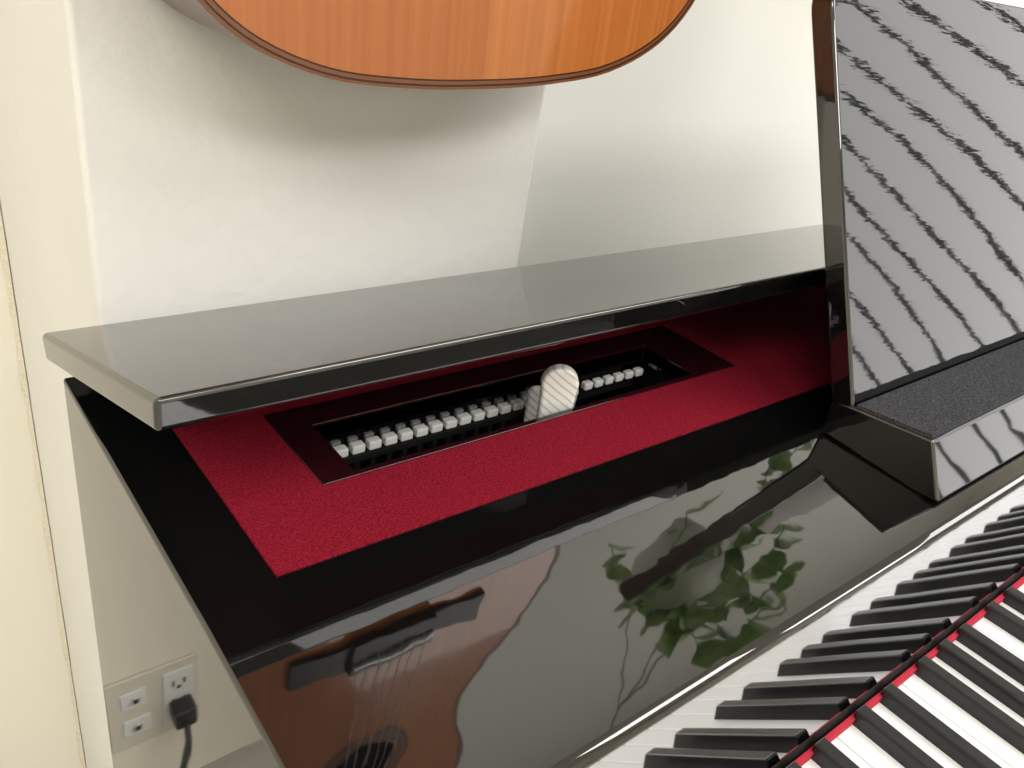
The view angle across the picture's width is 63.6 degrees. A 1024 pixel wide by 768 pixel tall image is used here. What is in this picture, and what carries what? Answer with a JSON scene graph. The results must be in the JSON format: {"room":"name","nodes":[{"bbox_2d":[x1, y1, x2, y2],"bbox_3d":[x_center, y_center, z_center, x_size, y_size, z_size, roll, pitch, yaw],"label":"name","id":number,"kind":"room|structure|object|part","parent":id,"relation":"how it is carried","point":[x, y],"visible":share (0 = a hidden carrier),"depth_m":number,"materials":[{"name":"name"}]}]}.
{"room":"music room","nodes":[
{"label":"music room","id":0,"kind":"room"},
{"bbox_2d":[0,206,85,767],"bbox_3d":[-1.434,-0.269,-0.215,2.610,2.500,0.090,-14,36,-37],"label":"door frame","id":1,"kind":"structure","parent":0,"point":[38,723],"depth_m":0.92,"materials":[{"name":"white paint"}]},
{"bbox_2d":[0,210,85,767],"bbox_3d":[-0.390,-0.498,0.528,0.005,2.500,0.006,-14,36,-37],"label":"trim caulk","id":2,"kind":"structure","parent":1,"relation":"attached to","point":[3,250],"depth_m":0.84,"materials":[{"name":"beige"}]},
{"bbox_2d":[0,0,544,767],"bbox_3d":[-0.192,-0.483,0.559,0.332,2.500,0.400,-14,36,-37],"label":"wall pillar","id":3,"kind":"structure","parent":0,"point":[155,162],"depth_m":0.54,"materials":[{"name":"white paint"}]},
{"bbox_3d":[0.043,-0.867,0.117,0.080,0.060,0.115,-14,36,-37],"label":"hanger","id":4,"kind":"object","parent":3,"relation":"attached to","visible":0},
{"bbox_2d":[162,0,694,89],"bbox_3d":[0.024,-0.608,0.276,0.375,0.965,0.107,-14,36,-37],"label":"acoustic guitar","id":5,"kind":"object","parent":4,"relation":"hanging from","point":[411,44],"visible":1,"depth_m":0.45,"materials":[{"name":"brown wood"}]},
{"bbox_2d":[517,0,1023,266],"bbox_3d":[1.003,-0.827,1.561,2.858,2.500,0.240,-14,36,-37],"label":"wall","id":6,"kind":"structure","parent":0,"point":[711,133],"depth_m":0.99,"materials":[{"name":"white paint"}]},
{"bbox_3d":[0.818,1.417,0.060,5.800,0.050,4.200,-14,36,-37],"label":"floor","id":7,"kind":"structure","parent":0,"visible":0},
{"bbox_2d":[43,0,1023,767],"bbox_3d":[0.345,0.262,0.800,1.239,1.130,0.567,-14,36,-37],"label":"upright piano","id":8,"kind":"object","parent":7,"relation":"on","point":[756,500],"visible":1,"depth_m":0.44,"materials":[{"name":"black"}]},
{"bbox_3d":[-0.138,0.496,0.495,0.025,0.870,0.544,-14,36,-37],"label":"panel","id":9,"kind":"part","parent":8,"relation":"part of","materials":[{"name":"black wood"}]},
{"bbox_3d":[0.285,-0.124,0.752,1.239,0.083,0.208,-14,36,-37],"label":"lid","id":10,"kind":"part","parent":8,"relation":"part of","materials":[{"name":"black wood"}]},
{"bbox_3d":[0.012,0.007,0.532,0.329,0.012,0.072,-14,36,-37],"label":"slot frame","id":11,"kind":"part","parent":8,"relation":"part of","materials":[{"name":"black paint"}]},
{"bbox_3d":[0.385,-0.159,0.646,0.490,0.258,0.015,-14,12,-37],"label":"music desk panel","id":12,"kind":"part","parent":8,"relation":"part of","materials":[{"name":"black paint"}]}
]}

